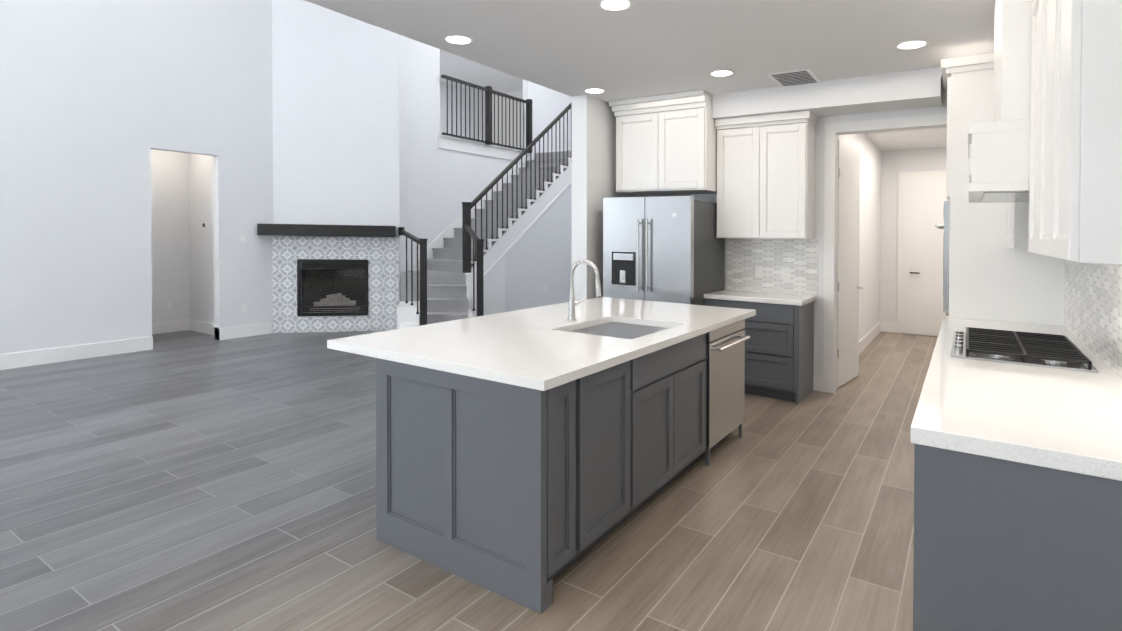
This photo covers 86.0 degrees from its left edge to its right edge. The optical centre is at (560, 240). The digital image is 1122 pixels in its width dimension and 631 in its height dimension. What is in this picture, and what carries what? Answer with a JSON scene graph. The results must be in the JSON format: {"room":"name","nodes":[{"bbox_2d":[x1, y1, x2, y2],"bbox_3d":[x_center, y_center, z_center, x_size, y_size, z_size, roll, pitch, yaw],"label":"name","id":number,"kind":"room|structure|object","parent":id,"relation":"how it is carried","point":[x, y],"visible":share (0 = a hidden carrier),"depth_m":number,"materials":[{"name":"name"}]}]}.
{"room":"kitchen","nodes":[
{"label":"kitchen","id":0,"kind":"room"},
{"bbox_2d":[0,0,272,353],"bbox_3d":[-7.097,-1.600,5.046,1.260,5.880,9.050,1,1,34],"label":"wall","id":1,"kind":"structure","parent":0,"point":[136,144],"depth_m":7.02,"materials":[{"name":"paint"}]},
{"bbox_2d":[240,235,245,242],"bbox_3d":[-4.279,-0.030,8.106,0.009,0.116,0.072,1,1,34],"label":"light switch","id":2,"kind":"object","parent":1,"relation":"attached to","point":[242,237],"depth_m":8.10,"materials":[{"name":"white plastic"}]},
{"bbox_2d":[241,304,246,312],"bbox_3d":[-4.279,0.910,8.118,0.009,0.116,0.072,1,1,34],"label":"outlet","id":3,"kind":"object","parent":1,"relation":"attached to","point":[243,306],"depth_m":8.11,"materials":[{"name":"white plastic"}]},
{"bbox_2d":[272,0,407,312],"bbox_3d":[-3.175,-1.599,8.817,1.280,5.829,1.770,1,1,34],"label":"wall","id":4,"kind":"structure","parent":0,"point":[340,117],"depth_m":8.65,"materials":[{"name":"paint"}]},
{"bbox_2d":[257,224,395,236],"bbox_3d":[-3.292,-0.150,8.542,1.825,0.189,0.197,0,1,-14],"label":"mantel","id":5,"kind":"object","parent":4,"relation":"attached to","point":[324,230],"depth_m":8.44,"materials":[{"name":"brown wood"}]},
{"bbox_2d":[272,236,399,332],"bbox_3d":[-3.268,0.619,8.655,1.236,1.399,1.365,1,1,34],"label":"wall surround","id":6,"kind":"object","parent":4,"relation":"attached to","point":[346,282],"visible":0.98,"depth_m":8.70,"materials":[{"name":"tile"}]},
{"bbox_2d":[0,330,937,630],"bbox_3d":[-2.070,1.398,6.186,12.700,0.397,16.500,1,1,34],"label":"floor","id":7,"kind":"structure","parent":0,"point":[188,480],"depth_m":3.14,"materials":[{"name":"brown wood"}]},
{"bbox_2d":[397,102,571,328],"bbox_3d":[-0.337,-0.698,10.726,1.853,4.102,6.789,1,1,34],"label":"staircase","id":8,"kind":"structure","parent":7,"relation":"on","point":[502,245],"depth_m":9.98,"materials":[{"name":"grey carpet"}]},
{"bbox_2d":[376,309,754,613],"bbox_3d":[0.256,1.007,3.626,1.036,0.883,2.530,1,1,34],"label":"kitchen island","id":9,"kind":"object","parent":7,"relation":"on","point":[525,457],"depth_m":2.67,"materials":[{"name":"grey wood"}]},
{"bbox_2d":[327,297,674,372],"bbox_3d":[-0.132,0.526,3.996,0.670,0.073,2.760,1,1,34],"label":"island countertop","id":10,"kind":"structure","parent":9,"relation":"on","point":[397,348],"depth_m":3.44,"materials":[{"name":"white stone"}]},
{"bbox_2d":[567,259,601,320],"bbox_3d":[0.174,0.313,3.835,0.248,0.395,0.164,1,1,34],"label":"faucet","id":11,"kind":"object","parent":10,"relation":"on","point":[573,304],"visible":1,"depth_m":3.83,"materials":[{"name":"silver metal"}]},
{"bbox_2d":[419,307,754,396],"bbox_3d":[0.427,0.540,3.619,0.680,0.073,2.760,1,1,34],"label":"island countertop","id":12,"kind":"structure","parent":9,"relation":"on","point":[532,364],"depth_m":2.78,"materials":[{"name":"white stone"}]},
{"bbox_2d":[583,321,662,336],"bbox_3d":[0.362,0.650,3.658,0.550,0.199,0.750,1,1,34],"label":"sink","id":13,"kind":"object","parent":12,"relation":"in","point":[628,328],"depth_m":3.85,"materials":[{"name":"silver metal"}]},
{"bbox_2d":[603,196,724,305],"bbox_3d":[1.035,0.495,6.075,0.917,1.850,0.988,1,1,34],"label":"fridge","id":14,"kind":"object","parent":7,"relation":"on","point":[670,249],"visible":0.62,"depth_m":5.70,"materials":[{"name":"silver metal"}]},
{"bbox_2d":[704,289,816,404],"bbox_3d":[1.908,0.971,5.754,0.890,0.932,0.647,1,1,34],"label":"base cabinet","id":15,"kind":"object","parent":7,"relation":"on","point":[779,349],"visible":0.71,"depth_m":5.44,"materials":[{"name":"grey wood"}]},
{"bbox_2d":[934,53,1064,325],"bbox_3d":[3.241,0.088,4.501,0.744,2.777,0.878,1,1,34],"label":"tall cabinet","id":16,"kind":"object","parent":7,"relation":"on","point":[989,274],"visible":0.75,"depth_m":4.21,"materials":[{"name":"white wood"}]},
{"bbox_2d":[942,317,1070,332],"bbox_3d":[2.903,1.026,3.946,0.668,0.900,0.489,1,1,34],"label":"base cabinet","id":17,"kind":"object","parent":7,"relation":"on","point":[946,320],"depth_m":3.94,"materials":[{"name":"white stone"}]},
{"bbox_2d":[939,325,1083,344],"bbox_3d":[2.710,1.030,3.660,0.668,0.900,0.452,1,1,34],"label":"base cabinet","id":18,"kind":"object","parent":7,"relation":"on","point":[945,328],"depth_m":3.74,"materials":[{"name":"white stone"}]},
{"bbox_2d":[951,327,1098,372],"bbox_3d":[2.326,0.536,3.090,0.530,0.057,0.910,1,1,34],"label":"cooktop","id":19,"kind":"object","parent":18,"relation":"in","point":[1055,351],"visible":1,"depth_m":2.90,"materials":[{"name":"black metal"}]},
{"bbox_2d":[910,393,1121,630],"bbox_3d":[1.492,1.055,1.858,0.668,0.900,0.562,1,1,34],"label":"base cabinet","id":20,"kind":"object","parent":7,"relation":"on","point":[1017,497],"depth_m":1.69,"materials":[{"name":"grey wood"}]},
{"bbox_2d":[922,373,1121,420],"bbox_3d":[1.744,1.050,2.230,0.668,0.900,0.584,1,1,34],"label":"countertop","id":21,"kind":"structure","parent":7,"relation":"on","point":[1024,394],"depth_m":2.19,"materials":[{"name":"white stone"}]},
{"bbox_2d":[927,361,1121,392],"bbox_3d":[1.956,1.045,2.544,0.668,0.900,0.422,1,1,34],"label":"base cabinet","id":22,"kind":"object","parent":7,"relation":"on","point":[1039,376],"depth_m":2.50,"materials":[{"name":"white stone"}]},
{"bbox_2d":[931,333,1119,376],"bbox_3d":[2.328,1.038,3.095,0.668,0.900,1.033,1,1,34],"label":"base cabinet","id":23,"kind":"object","parent":7,"relation":"on","point":[942,350],"depth_m":2.79,"materials":[{"name":"white stone"}]},
{"bbox_2d":[407,38,571,270],"bbox_3d":[-2.208,-1.613,12.713,3.520,5.852,5.770,1,1,34],"label":"wall","id":24,"kind":"structure","parent":0,"point":[448,176],"depth_m":10.31,"materials":[{"name":"paint"}]},
{"bbox_2d":[441,75,531,152],"bbox_3d":[-1.273,-2.251,10.873,0.090,1.051,2.400,1,1,34],"label":"loft railing","id":25,"kind":"object","parent":24,"relation":"attached to","point":[488,90],"visible":0.96,"depth_m":10.80,"materials":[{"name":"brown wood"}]},
{"bbox_2d":[572,95,634,300],"bbox_3d":[2.168,-1.512,8.956,0.180,5.864,7.100,1,1,34],"label":"wall","id":26,"kind":"structure","parent":0,"point":[593,152],"depth_m":6.06,"materials":[{"name":"paint"}]},
{"bbox_2d":[0,114,946,393],"bbox_3d":[-1.383,0.195,5.705,9.760,2.612,16.500,1,1,34],"label":"baseboard","id":27,"kind":"structure","parent":26,"relation":"attached to","point":[826,382],"depth_m":5.75,"materials":[{"name":"white wood"}]},
{"bbox_2d":[305,0,995,150],"bbox_3d":[1.327,-1.529,3.852,4.500,0.454,16.500,1,1,34],"label":"ceiling","id":28,"kind":"structure","parent":0,"point":[638,48],"depth_m":4.19,"materials":[{"name":"paint"}]},
{"bbox_2d":[444,35,472,44],"bbox_3d":[-0.736,-1.442,4.317,0.207,0.007,0.207,0,1,7],"label":"recessed light","id":29,"kind":"object","parent":28,"relation":"in","point":[453,39],"depth_m":4.30,"materials":[{"name":"white"}]},
{"bbox_2d":[584,88,604,93],"bbox_3d":[0.324,-1.446,5.798,0.207,0.007,0.207,0,1,25],"label":"recessed light","id":30,"kind":"object","parent":28,"relation":"in","point":[591,90],"depth_m":5.78,"materials":[{"name":"white"}]},
{"bbox_2d":[598,0,632,10],"bbox_3d":[0.324,-1.415,3.601,0.207,0.007,0.207,0,1,7],"label":"recessed light","id":31,"kind":"object","parent":28,"relation":"in","point":[614,5],"depth_m":3.61,"materials":[{"name":"white"}]},
{"bbox_2d":[709,70,733,76],"bbox_3d":[1.360,-1.419,5.098,0.207,0.007,0.207,0,1,25],"label":"recessed light","id":32,"kind":"object","parent":28,"relation":"in","point":[719,73],"depth_m":5.09,"materials":[{"name":"white"}]},
{"bbox_2d":[767,68,820,86],"bbox_3d":[2.018,-1.405,5.197,0.340,0.020,0.480,1,1,34],"label":"ceiling vent","id":33,"kind":"object","parent":28,"relation":"in","point":[796,77],"visible":1,"depth_m":5.16,"materials":[{"name":"white metal"}]},
{"bbox_2d":[895,40,928,49],"bbox_3d":[2.486,-1.390,4.265,0.207,0.007,0.207,0,1,25],"label":"recessed light","id":34,"kind":"object","parent":28,"relation":"in","point":[913,44],"depth_m":4.25,"materials":[{"name":"white"}]},
{"bbox_2d":[635,67,946,389],"bbox_3d":[2.287,0.001,5.704,3.680,2.880,0.610,1,1,34],"label":"wall","id":35,"kind":"structure","parent":0,"point":[921,92],"depth_m":5.47,"materials":[{"name":"paint"}]},
{"bbox_2d":[609,90,716,195],"bbox_3d":[1.110,-0.971,6.249,1.024,0.958,0.677,1,1,34],"label":"upper cabinet","id":36,"kind":"object","parent":35,"relation":"attached to","point":[666,144],"visible":0.94,"depth_m":5.97,"materials":[{"name":"white wood"}]},
{"bbox_2d":[755,266,762,277],"bbox_3d":[1.993,0.308,6.060,0.072,0.116,0.010,1,1,34],"label":"outlet","id":37,"kind":"object","parent":35,"relation":"attached to","point":[758,269],"depth_m":6.06,"materials":[{"name":"white plastic"}]},
{"bbox_2d":[715,111,817,239],"bbox_3d":[1.985,-0.604,5.838,0.880,1.180,0.387,1,1,34],"label":"upper cabinet","id":38,"kind":"object","parent":35,"relation":"attached to","point":[765,176],"visible":1,"depth_m":5.69,"materials":[{"name":"white wood"}]},
{"bbox_2d":[726,238,817,295],"bbox_3d":[2.087,0.245,6.010,0.890,0.547,0.011,1,1,34],"label":"backsplash","id":39,"kind":"structure","parent":35,"relation":"attached to","point":[772,257],"depth_m":5.99,"materials":[{"name":"tile"}]},
{"bbox_2d":[781,267,788,278],"bbox_3d":[2.201,0.314,5.920,0.072,0.116,0.010,1,1,34],"label":"outlet","id":40,"kind":"object","parent":35,"relation":"attached to","point":[784,272],"depth_m":5.92,"materials":[{"name":"white plastic"}]},
{"bbox_2d":[838,133,881,340],"bbox_3d":[3.796,0.005,7.786,0.150,2.890,4.550,1,1,34],"label":"wall","id":41,"kind":"structure","parent":0,"point":[878,262],"depth_m":8.44,"materials":[{"name":"paint"}]},
{"bbox_2d":[837,139,862,387],"bbox_3d":[2.924,0.224,6.093,0.172,2.416,0.752,1,1,34],"label":"pantry door","id":42,"kind":"structure","parent":41,"relation":"in","point":[848,261],"depth_m":6.07,"materials":[{"name":"white wood"}]},
{"bbox_2d":[882,147,946,322],"bbox_3d":[5.798,0.018,9.089,1.650,2.876,0.150,1,1,34],"label":"wall","id":43,"kind":"structure","parent":0,"point":[923,159],"depth_m":9.41,"materials":[{"name":"paint"}]},
{"bbox_2d":[897,170,947,335],"bbox_3d":[5.664,0.194,9.026,1.080,2.515,0.102,1,1,34],"label":"hall door","id":44,"kind":"structure","parent":43,"relation":"in","point":[922,197],"depth_m":9.16,"materials":[{"name":"white wood"}]},
{"bbox_3d":[2.583,0.057,2.722,0.150,2.990,16.000,1,1,34],"label":"wall","id":45,"kind":"structure","parent":0,"visible":0},
{"bbox_2d":[968,0,1031,202],"bbox_3d":[2.412,-0.797,3.080,0.542,1.166,1.020,1,1,34],"label":"range hood","id":46,"kind":"object","parent":45,"relation":"attached to","point":[998,150],"visible":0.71,"depth_m":2.73,"materials":[{"name":"white wood"}]},
{"bbox_2d":[1007,202,1022,249],"bbox_3d":[2.911,-0.514,3.619,0.315,1.150,0.415,1,1,34],"label":"upper cabinet","id":47,"kind":"object","parent":45,"relation":"attached to","point":[1015,209],"depth_m":3.54,"materials":[{"name":"white wood"}]},
{"bbox_2d":[1023,0,1034,251],"bbox_3d":[2.079,-0.515,2.388,0.315,1.155,0.495,1,1,34],"label":"upper cabinet","id":48,"kind":"object","parent":45,"relation":"attached to","point":[1026,205],"depth_m":2.66,"materials":[{"name":"white wood"}]},
{"bbox_2d":[1031,0,1042,254],"bbox_3d":[1.856,-0.511,2.057,0.315,1.155,0.557,1,1,34],"label":"upper cabinet","id":49,"kind":"object","parent":45,"relation":"attached to","point":[1037,48],"depth_m":2.47,"materials":[{"name":"white wood"}]},
{"bbox_2d":[1043,0,1121,263],"bbox_3d":[1.632,-0.506,1.726,0.315,1.155,0.495,1,1,34],"label":"upper cabinet","id":50,"kind":"object","parent":45,"relation":"attached to","point":[1071,210],"depth_m":1.60,"materials":[{"name":"white wood"}]},
{"bbox_2d":[1064,260,1121,377],"bbox_3d":[2.460,0.169,2.687,0.011,0.820,3.060,1,1,34],"label":"backsplash","id":51,"kind":"structure","parent":45,"relation":"attached to","point":[1093,307],"depth_m":2.96,"materials":[{"name":"tile"}]}
]}

